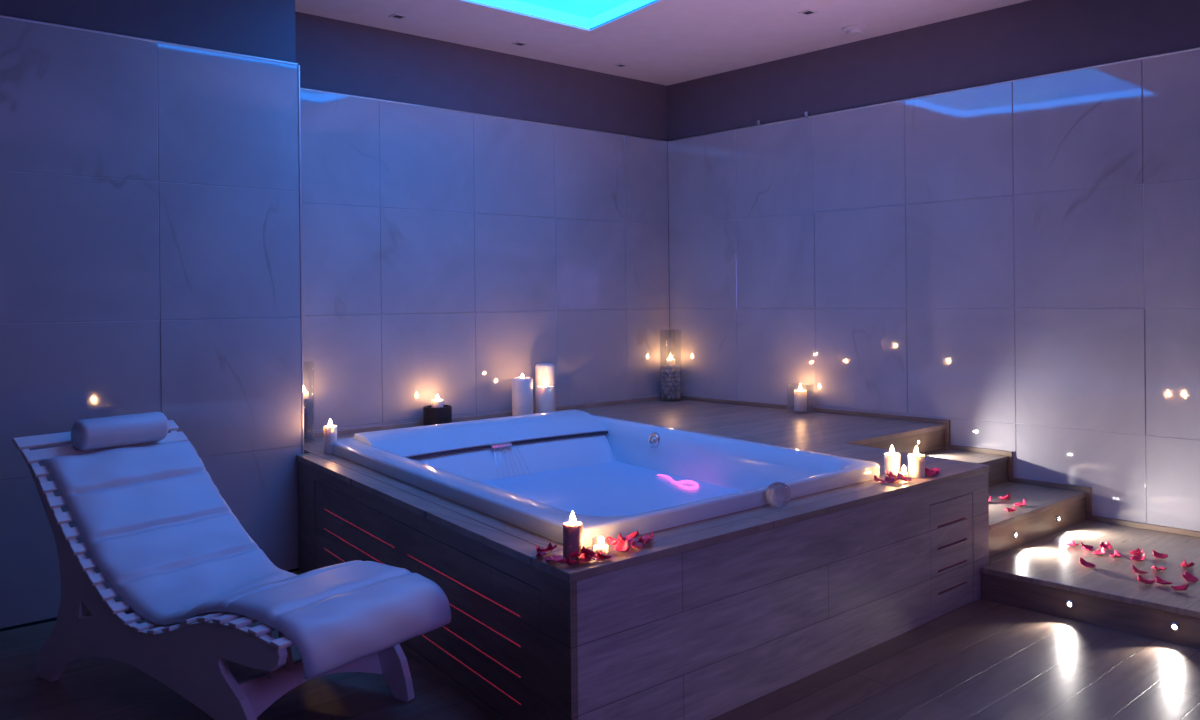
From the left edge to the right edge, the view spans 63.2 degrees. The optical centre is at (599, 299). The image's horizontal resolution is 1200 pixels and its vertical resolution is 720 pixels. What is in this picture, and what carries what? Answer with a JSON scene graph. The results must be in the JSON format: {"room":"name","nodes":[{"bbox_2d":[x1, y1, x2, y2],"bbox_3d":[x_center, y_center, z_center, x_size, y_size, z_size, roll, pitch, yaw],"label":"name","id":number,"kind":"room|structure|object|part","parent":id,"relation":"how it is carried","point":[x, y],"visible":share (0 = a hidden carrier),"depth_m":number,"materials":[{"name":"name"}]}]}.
{"room":"spa room","nodes":[
{"label":"spa room","id":0,"kind":"room"},
{"bbox_2d":[0,0,301,628],"bbox_3d":[-4.259,-0.137,4.070,6.282,3.711,0.143,-1,0,-42],"label":"wall","id":1,"kind":"structure","parent":0,"point":[150,248],"depth_m":5.52,"materials":[{"name":"grey tile"}]},
{"bbox_2d":[0,15,297,65],"bbox_3d":[-4.192,-1.452,4.056,6.182,0.015,0.015,-1,0,-42],"label":"trim","id":2,"kind":"structure","parent":1,"relation":"attached to","point":[1,16],"depth_m":5.52,"materials":[{"name":"metal"}]},
{"bbox_2d":[0,568,298,631],"bbox_3d":[-4.149,1.711,4.046,6.182,0.012,0.013,-1,0,-42],"label":"baseboard","id":3,"kind":"structure","parent":1,"relation":"attached to","point":[296,569],"depth_m":5.11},
{"bbox_2d":[298,65,303,453],"bbox_3d":[-1.924,0.109,6.184,0.014,3.168,0.149,-1,0,-42],"label":"trim","id":4,"kind":"structure","parent":1,"relation":"attached to","point":[299,117],"depth_m":6.13,"materials":[{"name":"metal"}]},
{"bbox_2d":[295,11,669,433],"bbox_3d":[-1.558,-0.166,7.372,6.120,3.711,0.123,-1,0,-42],"label":"wall","id":5,"kind":"structure","parent":0,"point":[451,255],"depth_m":7.77,"materials":[{"name":"grey tile"}]},
{"bbox_2d":[300,88,667,141],"bbox_3d":[-0.914,-1.488,7.894,4.196,0.015,0.015,-1,0,-42],"label":"trim","id":6,"kind":"structure","parent":5,"relation":"attached to","point":[300,88],"depth_m":7.74,"materials":[{"name":"metal"}]},
{"bbox_2d":[304,396,666,438],"bbox_3d":[-0.810,0.943,7.946,4.020,0.032,0.016,-1,0,-42],"label":"baseboard","id":7,"kind":"structure","parent":5,"relation":"attached to","point":[413,424],"depth_m":7.76,"materials":[{"name":"wood"}]},
{"bbox_2d":[0,571,1199,719],"bbox_3d":[-0.185,1.735,2.528,10.620,0.120,9.120,-1,0,-42],"label":"floor","id":8,"kind":"structure","parent":0,"point":[981,659],"depth_m":4.21,"materials":[{"name":"brown wood"}]},
{"bbox_2d":[12,412,450,719],"bbox_3d":[-1.640,1.124,4.229,2.052,1.133,0.791,-1,0,35],"label":"lounge chair","id":9,"kind":"object","parent":8,"relation":"on","point":[148,512],"visible":1,"depth_m":4.13,"materials":[{"name":"white leather"}]},
{"bbox_3d":[-2.036,1.385,4.510,0.028,0.080,0.694,-1,0,35],"label":"cross rail","id":10,"kind":"part","parent":9,"relation":"part of","materials":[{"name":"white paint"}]},
{"bbox_2d":[71,412,168,450],"bbox_3d":[-2.335,0.640,4.755,0.149,0.149,0.432,-1,0,35],"label":"bolster pillow","id":11,"kind":"object","parent":9,"relation":"on","point":[141,431],"depth_m":4.70,"materials":[{"name":"white fabric"}]},
{"bbox_3d":[-1.883,1.180,3.954,1.901,1.027,0.036,-1,0,35],"label":"panel","id":12,"kind":"part","parent":9,"relation":"part of","materials":[{"name":"white leather"}]},
{"bbox_3d":[-1.463,1.175,4.551,1.901,1.027,0.036,-1,0,35],"label":"panel","id":13,"kind":"part","parent":9,"relation":"part of","materials":[{"name":"white leather"}]},
{"bbox_2d":[296,398,989,719],"bbox_3d":[0.287,1.308,6.341,4.552,0.723,3.869,-1,0,-42],"label":"platform","id":14,"kind":"object","parent":8,"relation":"on","point":[707,619],"visible":0.81,"depth_m":4.21,"materials":[{"name":"brown wood"}]},
{"bbox_2d":[304,361,314,438],"bbox_3d":[-2.030,0.699,6.675,0.148,0.545,0.148,-1,0,-30],"label":"glass vase","id":15,"kind":"object","parent":14,"relation":"on","point":[313,361],"visible":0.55,"depth_m":6.69,"materials":[{"name":"clear glass"}]},
{"bbox_2d":[303,386,308,398],"bbox_3d":[-2.031,0.636,6.675,0.068,0.087,0.068,-1,0,-42],"label":"pillar candle","id":16,"kind":"object","parent":15,"relation":"in","point":[305,394],"visible":0.53,"depth_m":6.66,"materials":[{"name":"white wax"}]},
{"bbox_2d":[324,419,336,453],"bbox_3d":[-1.694,0.859,6.128,0.082,0.218,0.082,-1,0,-42],"label":"pillar candle","id":17,"kind":"object","parent":14,"relation":"on","point":[330,431],"visible":0.91,"depth_m":6.09,"materials":[{"name":"white wax"}]},
{"bbox_3d":[-0.947,1.355,4.688,0.018,0.565,2.683,-1,0,-33],"label":"vent panel","id":18,"kind":"part","parent":14,"relation":"part of","materials":[{"name":"brown wood"}]},
{"bbox_2d":[423,405,451,425],"bbox_3d":[-1.228,0.886,7.379,0.214,0.155,0.214,-1,0,-42],"label":"candle holder","id":19,"kind":"object","parent":14,"relation":"on","point":[439,415],"visible":0.71,"depth_m":7.29,"materials":[{"name":"stone"}]},
{"bbox_2d":[432,394,442,407],"bbox_3d":[-1.230,0.792,7.379,0.088,0.147,0.088,-1,0,-42],"label":"pillar candle","id":20,"kind":"object","parent":19,"relation":"in","point":[437,402],"visible":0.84,"depth_m":7.34,"materials":[{"name":"white wax"}]},
{"bbox_3d":[-0.981,1.338,4.747,0.030,0.691,3.239,-1,0,-33],"label":"frame","id":21,"kind":"part","parent":14,"relation":"part of","materials":[{"name":"brown wood"}]},
{"bbox_2d":[512,374,532,415],"bbox_3d":[-0.618,0.776,7.784,0.168,0.361,0.168,-1,0,-42],"label":"pillar candle","id":22,"kind":"object","parent":14,"relation":"on","point":[522,387],"visible":0.82,"depth_m":7.71,"materials":[{"name":"white wax"}]},
{"bbox_2d":[535,551,545,556],"bbox_3d":[-0.217,0.933,3.587,0.042,0.030,0.050,-1,0,-26],"label":"rose petal","id":23,"kind":"object","parent":14,"relation":"on","point":[539,554],"visible":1,"depth_m":3.57,"materials":[{"name":"red plant"}]},
{"bbox_2d":[536,546,549,551],"bbox_3d":[-0.210,0.932,3.647,0.056,0.028,0.049,-1,0,-26],"label":"rose petal","id":24,"kind":"object","parent":14,"relation":"on","point":[538,549],"visible":0.73,"depth_m":3.63,"materials":[{"name":"red plant"}]},
{"bbox_2d":[546,542,556,549],"bbox_3d":[-0.180,0.916,3.630,0.044,0.039,0.050,-1,0,-27],"label":"rose petal","id":25,"kind":"object","parent":24,"relation":"on","point":[550,547],"visible":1,"depth_m":3.61,"materials":[{"name":"red plant"}]},
{"bbox_2d":[535,363,554,412],"bbox_3d":[-0.452,0.743,8.070,0.164,0.423,0.164,-1,0,-42],"label":"glass vase","id":26,"kind":"object","parent":14,"relation":"on","point":[544,372],"visible":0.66,"depth_m":8.01,"materials":[{"name":"clear glass"}]},
{"bbox_2d":[537,383,553,412],"bbox_3d":[-0.438,0.811,7.846,0.140,0.287,0.140,-1,0,-42],"label":"pillar candle","id":27,"kind":"object","parent":14,"relation":"on","point":[545,394],"visible":0.8,"depth_m":7.79,"materials":[{"name":"white wax"}]},
{"bbox_2d":[544,555,560,561],"bbox_3d":[-0.169,0.937,3.524,0.060,0.024,0.051,-1,0,-37],"label":"rose petal","id":28,"kind":"object","parent":14,"relation":"on","point":[545,558],"visible":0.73,"depth_m":3.52,"materials":[{"name":"red plant"}]},
{"bbox_2d":[550,555,565,562],"bbox_3d":[-0.147,0.927,3.477,0.060,0.022,0.052,-1,0,16],"label":"rose petal","id":29,"kind":"object","parent":14,"relation":"on","point":[554,558],"visible":1,"depth_m":3.48,"materials":[{"name":"red plant"}]},
{"bbox_2d":[565,556,577,564],"bbox_3d":[-0.104,0.926,3.473,0.050,0.037,0.050,-1,0,-13],"label":"rose petal","id":30,"kind":"object","parent":14,"relation":"on","point":[568,560],"visible":1,"depth_m":3.46,"materials":[{"name":"red plant"}]},
{"bbox_2d":[563,511,582,560],"bbox_3d":[-0.100,0.864,3.582,0.073,0.174,0.073,-1,0,-42],"label":"pillar candle","id":31,"kind":"object","parent":14,"relation":"on","point":[573,529],"visible":0.84,"depth_m":3.55,"materials":[{"name":"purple wax"}]},
{"bbox_2d":[568,549,581,557],"bbox_3d":[-0.090,0.912,3.506,0.052,0.037,0.044,-1,0,0],"label":"rose petal","id":32,"kind":"object","parent":14,"relation":"on","point":[576,553],"visible":0.96,"depth_m":3.49,"materials":[{"name":"red plant"}]},
{"bbox_2d":[578,553,591,563],"bbox_3d":[-0.055,0.932,3.504,0.050,0.031,0.059,-1,0,-12],"label":"rose petal","id":33,"kind":"object","parent":14,"relation":"on","point":[582,560],"visible":0.99,"depth_m":3.51,"materials":[{"name":"red plant"}]},
{"bbox_2d":[590,550,603,560],"bbox_3d":[-0.012,0.927,3.533,0.050,0.035,0.042,-1,0,-2],"label":"rose petal","id":34,"kind":"object","parent":14,"relation":"on","point":[595,556],"visible":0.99,"depth_m":3.54,"materials":[{"name":"red plant"}]},
{"bbox_2d":[593,537,608,554],"bbox_3d":[0.004,0.914,3.617,0.068,0.072,0.068,-1,0,-42],"label":"tealight candle","id":35,"kind":"object","parent":14,"relation":"on","point":[604,549],"visible":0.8,"depth_m":3.61,"materials":[{"name":"white wax"}]},
{"bbox_2d":[598,549,611,558],"bbox_3d":[0.017,0.927,3.550,0.051,0.034,0.043,-1,0,-14],"label":"rose petal","id":36,"kind":"object","parent":14,"relation":"on","point":[599,552],"visible":1,"depth_m":3.54,"materials":[{"name":"red plant"}]},
{"bbox_2d":[332,409,879,547],"bbox_3d":[-0.125,1.161,5.660,2.105,0.640,3.311,-1,0,-33],"label":"bathtub","id":37,"kind":"object","parent":14,"relation":"in","point":[450,461],"visible":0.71,"depth_m":6.05,"materials":[{"name":"white plastic"}]},
{"bbox_3d":[-0.665,0.974,6.504,0.177,0.022,0.052,-1,0,-42],"label":"waterfall spout","id":38,"kind":"part","parent":37,"relation":"part of","materials":[{"name":"silver metal"}]},
{"bbox_3d":[-0.663,1.187,6.519,1.897,0.410,0.530,-1,0,-42],"label":"backrest","id":39,"kind":"part","parent":37,"relation":"part of","materials":[{"name":"white plastic"}]},
{"bbox_2d":[481,461,740,515],"bbox_3d":[-0.097,1.181,5.707,1.744,0.050,2.934,-1,0,-33],"label":"water","id":40,"kind":"object","parent":37,"relation":"in","point":[616,488],"visible":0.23,"depth_m":5.93,"materials":[{"name":"blue liquid"}]},
{"bbox_2d":[657,475,697,488],"bbox_3d":[0.502,1.142,6.132,0.127,0.023,0.488,-1,0,-18],"label":"ribbon","id":41,"kind":"object","parent":40,"relation":"on","point":[678,483],"visible":1,"depth_m":6.07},
{"bbox_2d":[605,537,618,544],"bbox_3d":[0.047,0.914,3.684,0.058,0.026,0.046,-1,0,26],"label":"rose petal","id":42,"kind":"object","parent":14,"relation":"on","point":[609,540],"visible":0.97,"depth_m":3.69,"materials":[{"name":"red plant"}]},
{"bbox_2d":[614,538,627,551],"bbox_3d":[0.078,0.911,3.619,0.051,0.046,0.051,-1,0,-27],"label":"rose petal","id":43,"kind":"object","parent":14,"relation":"on","point":[620,544],"visible":1,"depth_m":3.63,"materials":[{"name":"red plant"}]},
{"bbox_2d":[618,533,630,543],"bbox_3d":[0.097,0.904,3.687,0.046,0.041,0.053,-1,0,35],"label":"rose petal","id":44,"kind":"object","parent":14,"relation":"on","point":[620,537],"visible":0.84,"depth_m":3.70,"materials":[{"name":"red plant"}]},
{"bbox_2d":[624,530,638,539],"bbox_3d":[0.121,0.900,3.732,0.056,0.042,0.054,-1,0,-12],"label":"rose petal","id":45,"kind":"object","parent":14,"relation":"on","point":[632,535],"visible":0.94,"depth_m":3.74,"materials":[{"name":"red plant"}]},
{"bbox_2d":[629,542,642,547],"bbox_3d":[0.134,0.928,3.701,0.055,0.029,0.062,-1,0,16],"label":"rose petal","id":46,"kind":"object","parent":14,"relation":"on","point":[633,544],"visible":0.98,"depth_m":3.71,"materials":[{"name":"red plant"}]},
{"bbox_2d":[630,535,641,542],"bbox_3d":[0.133,0.926,3.762,0.054,0.030,0.045,-1,0,-27],"label":"rose petal","id":47,"kind":"object","parent":14,"relation":"on","point":[633,540],"visible":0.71,"depth_m":3.77,"materials":[{"name":"red plant"}]},
{"bbox_2d":[640,538,651,543],"bbox_3d":[0.177,0.925,3.755,0.051,0.031,0.059,-1,0,6],"label":"rose petal","id":48,"kind":"object","parent":14,"relation":"on","point":[647,540],"visible":1,"depth_m":3.74,"materials":[{"name":"red plant"}]},
{"bbox_2d":[642,531,654,540],"bbox_3d":[0.187,0.924,3.804,0.053,0.031,0.061,-1,0,10],"label":"rose petal","id":49,"kind":"object","parent":14,"relation":"on","point":[645,536],"visible":0.66,"depth_m":3.82,"materials":[{"name":"red plant"}]},
{"bbox_2d":[659,329,681,400],"bbox_3d":[0.659,0.613,9.091,0.204,0.660,0.204,-1,0,-42],"label":"glass vase","id":50,"kind":"object","parent":14,"relation":"on","point":[672,374],"visible":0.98,"depth_m":9.04,"materials":[{"name":"clear glass"}]},
{"bbox_2d":[666,355,674,365],"bbox_3d":[0.658,0.565,9.091,0.084,0.101,0.084,-1,0,-42],"label":"pillar candle","id":51,"kind":"object","parent":50,"relation":"in","point":[669,362],"visible":1,"depth_m":9.06,"materials":[{"name":"white wax"}]},
{"bbox_2d":[766,482,790,507],"bbox_3d":[0.808,0.884,4.418,0.114,0.114,0.114,-1,0,-42],"label":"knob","id":52,"kind":"object","parent":14,"relation":"on","point":[778,494],"visible":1,"depth_m":4.38,"materials":[{"name":"white"}]},
{"bbox_3d":[1.038,1.316,4.439,3.036,0.691,0.030,-1,0,-42],"label":"panel","id":53,"kind":"part","parent":14,"relation":"part of","materials":[{"name":"brown wood"}]},
{"bbox_2d":[874,475,884,482],"bbox_3d":[1.422,0.913,4.960,0.058,0.035,0.052,-1,0,17],"label":"rose petal","id":54,"kind":"object","parent":14,"relation":"on","point":[876,478],"visible":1,"depth_m":4.97,"materials":[{"name":"red plant"}]},
{"bbox_2d":[885,475,894,482],"bbox_3d":[1.474,0.913,4.967,0.052,0.039,0.043,-1,0,44],"label":"rose petal","id":55,"kind":"object","parent":14,"relation":"on","point":[889,479],"visible":1,"depth_m":4.97,"materials":[{"name":"red plant"}]},
{"bbox_2d":[884,446,899,475],"bbox_3d":[1.555,0.854,5.191,0.084,0.158,0.084,-1,0,-42],"label":"pillar candle","id":56,"kind":"object","parent":14,"relation":"on","point":[891,459],"visible":0.83,"depth_m":5.16,"materials":[{"name":"white wax"}]},
{"bbox_2d":[891,473,900,478],"bbox_3d":[1.505,0.899,4.957,0.050,0.026,0.058,-2,0,17],"label":"rose petal","id":57,"kind":"object","parent":14,"relation":"on","point":[898,476],"visible":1,"depth_m":4.97,"materials":[{"name":"red plant"}]},
{"bbox_2d":[900,466,907,476],"bbox_3d":[1.582,0.898,5.073,0.052,0.071,0.052,-1,0,-42],"label":"tealight candle","id":58,"kind":"object","parent":14,"relation":"on","point":[903,473],"visible":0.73,"depth_m":5.06,"materials":[{"name":"white wax"}]},
{"bbox_2d":[900,474,911,480],"bbox_3d":[1.564,0.909,4.981,0.057,0.034,0.050,-1,0,6],"label":"rose petal","id":59,"kind":"object","parent":14,"relation":"on","point":[901,475],"visible":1,"depth_m":4.99,"materials":[{"name":"red plant"}]},
{"bbox_2d":[908,446,924,477],"bbox_3d":[1.661,0.850,5.119,0.084,0.164,0.084,-1,0,-42],"label":"pillar candle","id":60,"kind":"object","parent":14,"relation":"on","point":[916,461],"visible":1,"depth_m":5.09,"materials":[{"name":"white wax"}]},
{"bbox_2d":[925,468,935,475],"bbox_3d":[1.736,0.906,5.123,0.050,0.040,0.048,-1,0,42],"label":"rose petal","id":61,"kind":"object","parent":14,"relation":"on","point":[928,472],"visible":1,"depth_m":5.14,"materials":[{"name":"red plant"}]},
{"bbox_2d":[932,468,940,473],"bbox_3d":[1.792,0.915,5.199,0.047,0.027,0.059,-1,0,-18],"label":"rose petal","id":62,"kind":"object","parent":14,"relation":"on","point":[938,470],"visible":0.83,"depth_m":5.20,"materials":[{"name":"red plant"}]},
{"bbox_3d":[1.865,1.356,5.176,0.450,0.590,0.011,-1,0,-42],"label":"access door","id":63,"kind":"part","parent":14,"relation":"part of","materials":[{"name":"brown wood"}]},
{"bbox_3d":[-0.055,0.931,3.545,0.058,0.026,0.051,21,14,21],"label":"rose petal","id":64,"kind":"object","parent":14,"relation":"on","visible":0},
{"bbox_2d":[580,546,595,554],"bbox_3d":[-0.043,0.907,3.531,0.057,0.040,0.046,-1,0,-1],"label":"rose petal","id":65,"kind":"object","parent":64,"relation":"on","point":[583,549],"visible":1,"depth_m":3.52,"materials":[{"name":"red plant"}]},
{"bbox_3d":[1.649,0.815,8.022,0.216,0.235,0.216,-1,0,-42],"label":"glass vase","id":66,"kind":"object","parent":14,"relation":"on","visible":0},
{"bbox_2d":[794,386,806,410],"bbox_3d":[1.649,0.811,8.022,0.104,0.207,0.104,-1,0,-42],"label":"pillar candle","id":67,"kind":"object","parent":66,"relation":"in","point":[800,396],"visible":1,"depth_m":7.98,"materials":[{"name":"white wax"}]},
{"bbox_2d":[860,429,1199,648],"bbox_3d":[3.372,1.291,5.139,1.593,0.691,4.210,-1,0,-42],"label":"stair","id":68,"kind":"structure","parent":8,"relation":"on","point":[1036,570],"depth_m":5.44,"materials":[{"name":"brown wood"}]},
{"bbox_2d":[998,492,1011,499],"bbox_3d":[2.591,1.255,6.239,0.072,0.053,0.072,-1,0,45],"label":"rose petal","id":69,"kind":"object","parent":68,"relation":"on","point":[1007,496],"visible":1,"depth_m":6.21,"materials":[{"name":"plant"}]},
{"bbox_2d":[1005,507,1016,512],"bbox_3d":[2.479,1.268,5.881,0.070,0.031,0.075,-1,0,21],"label":"rose petal","id":70,"kind":"object","parent":68,"relation":"on","point":[1009,510],"visible":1,"depth_m":5.89,"materials":[{"name":"plant"}]},
{"bbox_2d":[1014,499,1025,505],"bbox_3d":[2.609,1.263,6.056,0.076,0.039,0.086,-1,0,34],"label":"rose petal","id":71,"kind":"object","parent":68,"relation":"on","point":[1024,501],"visible":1,"depth_m":6.07,"materials":[{"name":"red plant"}]},
{"bbox_2d":[1066,600,1073,607],"bbox_3d":[2.416,1.567,5.014,0.007,0.040,0.040,-1,0,-42],"label":"step light","id":72,"kind":"object","parent":68,"relation":"attached to","point":[1069,603],"visible":1,"depth_m":5.01,"materials":[{"name":"metal"}]},
{"bbox_2d":[1066,541,1078,545],"bbox_3d":[2.803,1.442,5.778,0.070,0.045,0.081,-1,0,-7],"label":"rose petal","id":73,"kind":"object","parent":68,"relation":"on","point":[1072,543],"visible":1,"depth_m":5.75,"materials":[{"name":"plant"}]},
{"bbox_2d":[1079,557,1094,567],"bbox_3d":[2.673,1.443,5.347,0.081,0.048,0.070,-1,0,26],"label":"rose petal","id":74,"kind":"object","parent":68,"relation":"on","point":[1082,561],"visible":1,"depth_m":5.36,"materials":[{"name":"red plant"}]},
{"bbox_2d":[1081,541,1094,550],"bbox_3d":[2.845,1.438,5.685,0.070,0.050,0.070,-1,0,6],"label":"rose petal","id":75,"kind":"object","parent":68,"relation":"on","point":[1086,547],"visible":1,"depth_m":5.70,"materials":[{"name":"red plant"}]},
{"bbox_2d":[1092,547,1105,553],"bbox_3d":[2.868,1.445,5.601,0.073,0.038,0.083,-1,0,35],"label":"rose petal","id":76,"kind":"object","parent":68,"relation":"on","point":[1103,551],"visible":1,"depth_m":5.61,"materials":[{"name":"red plant"}]},
{"bbox_2d":[1100,540,1112,549],"bbox_3d":[2.969,1.442,5.722,0.067,0.042,0.071,-1,0,15],"label":"rose petal","id":77,"kind":"object","parent":68,"relation":"on","point":[1107,545],"visible":0.91,"depth_m":5.73,"materials":[{"name":"red plant"}]},
{"bbox_2d":[1110,550,1121,556],"bbox_3d":[2.924,1.445,5.529,0.061,0.036,0.074,-1,0,2],"label":"rose petal","id":78,"kind":"object","parent":68,"relation":"on","point":[1116,553],"visible":1,"depth_m":5.54,"materials":[{"name":"plant"}]},
{"bbox_2d":[1129,548,1142,554],"bbox_3d":[3.062,1.440,5.564,0.079,0.040,0.069,-1,0,-24],"label":"rose petal","id":79,"kind":"object","parent":68,"relation":"on","point":[1137,551],"visible":0.92,"depth_m":5.58,"materials":[{"name":"red plant"}]},
{"bbox_2d":[1130,553,1144,560],"bbox_3d":[3.008,1.440,5.451,0.080,0.042,0.072,-1,0,-35],"label":"rose petal","id":80,"kind":"object","parent":68,"relation":"on","point":[1138,557],"visible":1,"depth_m":5.46,"materials":[{"name":"plant"}]},
{"bbox_2d":[1132,565,1147,573],"bbox_3d":[2.879,1.442,5.198,0.071,0.040,0.061,-1,0,24],"label":"rose petal","id":81,"kind":"object","parent":68,"relation":"on","point":[1134,568],"visible":1,"depth_m":5.21,"materials":[{"name":"red plant"}]},
{"bbox_2d":[1137,574,1154,583],"bbox_3d":[2.809,1.442,5.016,0.078,0.041,0.069,-1,0,30],"label":"rose petal","id":82,"kind":"object","parent":68,"relation":"on","point":[1140,578],"visible":1,"depth_m":5.02,"materials":[{"name":"red plant"}]},
{"bbox_2d":[1151,565,1166,569],"bbox_3d":[3.014,1.444,5.258,0.075,0.035,0.082,-1,0,30],"label":"rose petal","id":83,"kind":"object","parent":68,"relation":"on","point":[1153,566],"visible":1,"depth_m":5.25,"materials":[{"name":"red plant"}]},
{"bbox_2d":[1152,550,1167,558],"bbox_3d":[3.157,1.438,5.495,0.077,0.042,0.059,-1,0,32],"label":"rose petal","id":84,"kind":"object","parent":68,"relation":"on","point":[1155,554],"visible":1,"depth_m":5.51,"materials":[{"name":"red plant"}]},
{"bbox_2d":[1155,576,1172,584],"bbox_3d":[2.887,1.444,4.997,0.072,0.035,0.082,-1,0,-41],"label":"rose petal","id":85,"kind":"object","parent":68,"relation":"on","point":[1159,580],"visible":1,"depth_m":5.01,"materials":[{"name":"red plant"}]},
{"bbox_2d":[1170,623,1179,630],"bbox_3d":[2.743,1.563,4.653,0.007,0.040,0.040,-1,0,-42],"label":"step light","id":86,"kind":"object","parent":68,"relation":"attached to","point":[1174,626],"visible":1,"depth_m":4.65,"materials":[{"name":"metal"}]},
{"bbox_2d":[1171,583,1188,590],"bbox_3d":[2.908,1.439,4.893,0.073,0.045,0.061,-1,0,2],"label":"rose petal","id":87,"kind":"object","parent":68,"relation":"on","point":[1180,587],"visible":1,"depth_m":4.90,"materials":[{"name":"red plant"}]},
{"bbox_2d":[1180,559,1194,566],"bbox_3d":[3.201,1.435,5.312,0.072,0.052,0.069,-1,0,16],"label":"rose petal","id":88,"kind":"object","parent":68,"relation":"on","point":[1184,564],"visible":1,"depth_m":5.29,"materials":[{"name":"plant"}]},
{"bbox_2d":[1182,571,1198,581],"bbox_3d":[3.066,1.440,5.066,0.066,0.045,0.071,-1,0,-27],"label":"rose petal","id":89,"kind":"object","parent":68,"relation":"on","point":[1187,576],"visible":1,"depth_m":5.08,"materials":[{"name":"red plant"}]},
{"bbox_2d":[295,0,1029,85],"bbox_3d":[-0.226,-2.086,2.528,10.620,0.100,9.120,-1,0,-42],"label":"ceiling","id":90,"kind":"structure","parent":0,"point":[663,42],"depth_m":7.33,"materials":[{"name":"paint"}]},
{"bbox_2d":[388,13,407,19],"bbox_3d":[-1.442,-2.019,6.960,0.104,0.008,0.100,-1,0,-42],"label":"recessed light","id":91,"kind":"object","parent":90,"relation":"in","point":[395,16],"visible":1,"depth_m":6.96,"materials":[{"name":"white plastic"}]},
{"bbox_2d":[511,41,528,46],"bbox_3d":[-0.635,-2.027,7.741,0.104,0.008,0.100,-1,0,-42],"label":"recessed light","id":92,"kind":"object","parent":90,"relation":"in","point":[521,44],"visible":1,"depth_m":7.74,"materials":[{"name":"white plastic"}]},
{"bbox_2d":[463,0,659,30],"bbox_3d":[-0.300,-2.101,5.854,2.454,0.128,2.030,-1,0,-42],"label":"light","id":93,"kind":"object","parent":90,"relation":"attached to","point":[580,13],"visible":1,"depth_m":7.07,"materials":[{"name":"paint"}]},
{"bbox_3d":[-0.301,-2.150,5.854,2.408,0.030,1.990,-1,0,-42],"label":"light panel","id":94,"kind":"part","parent":93,"relation":"part of","materials":[{"name":"teal plastic"}]},
{"bbox_2d":[613,63,628,67],"bbox_3d":[0.183,-2.036,8.488,0.104,0.008,0.100,-1,0,-42],"label":"recessed light","id":95,"kind":"object","parent":90,"relation":"in","point":[620,65],"visible":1,"depth_m":8.49,"materials":[{"name":"white plastic"}]},
{"bbox_2d":[798,9,817,15],"bbox_3d":[1.488,-2.050,6.970,0.104,0.008,0.100,-1,0,-42],"label":"recessed light","id":96,"kind":"object","parent":90,"relation":"in","point":[808,12],"visible":1,"depth_m":6.97,"materials":[{"name":"white plastic"}]},
{"bbox_2d":[842,24,868,35],"bbox_3d":[1.934,-2.032,7.384,0.200,0.054,0.200,-1,0,-42],"label":"smoke detector","id":97,"kind":"object","parent":90,"relation":"attached to","point":[853,29],"visible":1,"depth_m":7.33,"materials":[{"name":"white plastic"}]},
{"bbox_2d":[667,0,1199,530],"bbox_3d":[3.717,-0.223,6.014,0.123,3.711,9.022,-1,0,-42],"label":"wall","id":98,"kind":"structure","parent":0,"point":[1016,265],"depth_m":7.03,"materials":[{"name":"grey tile"}]},
{"bbox_2d":[668,47,1199,141],"bbox_3d":[3.470,-1.534,6.191,0.015,0.015,8.396,-1,0,-42],"label":"trim","id":99,"kind":"structure","parent":98,"relation":"attached to","point":[1198,48],"depth_m":7.11,"materials":[{"name":"metal"}]},
{"bbox_2d":[671,396,1199,536],"bbox_3d":[3.023,1.174,6.693,0.018,0.581,6.980,-1,0,-42],"label":"baseboard","id":100,"kind":"structure","parent":98,"relation":"attached to","point":[1088,499],"depth_m":6.93,"materials":[{"name":"brown wood"}]}
]}

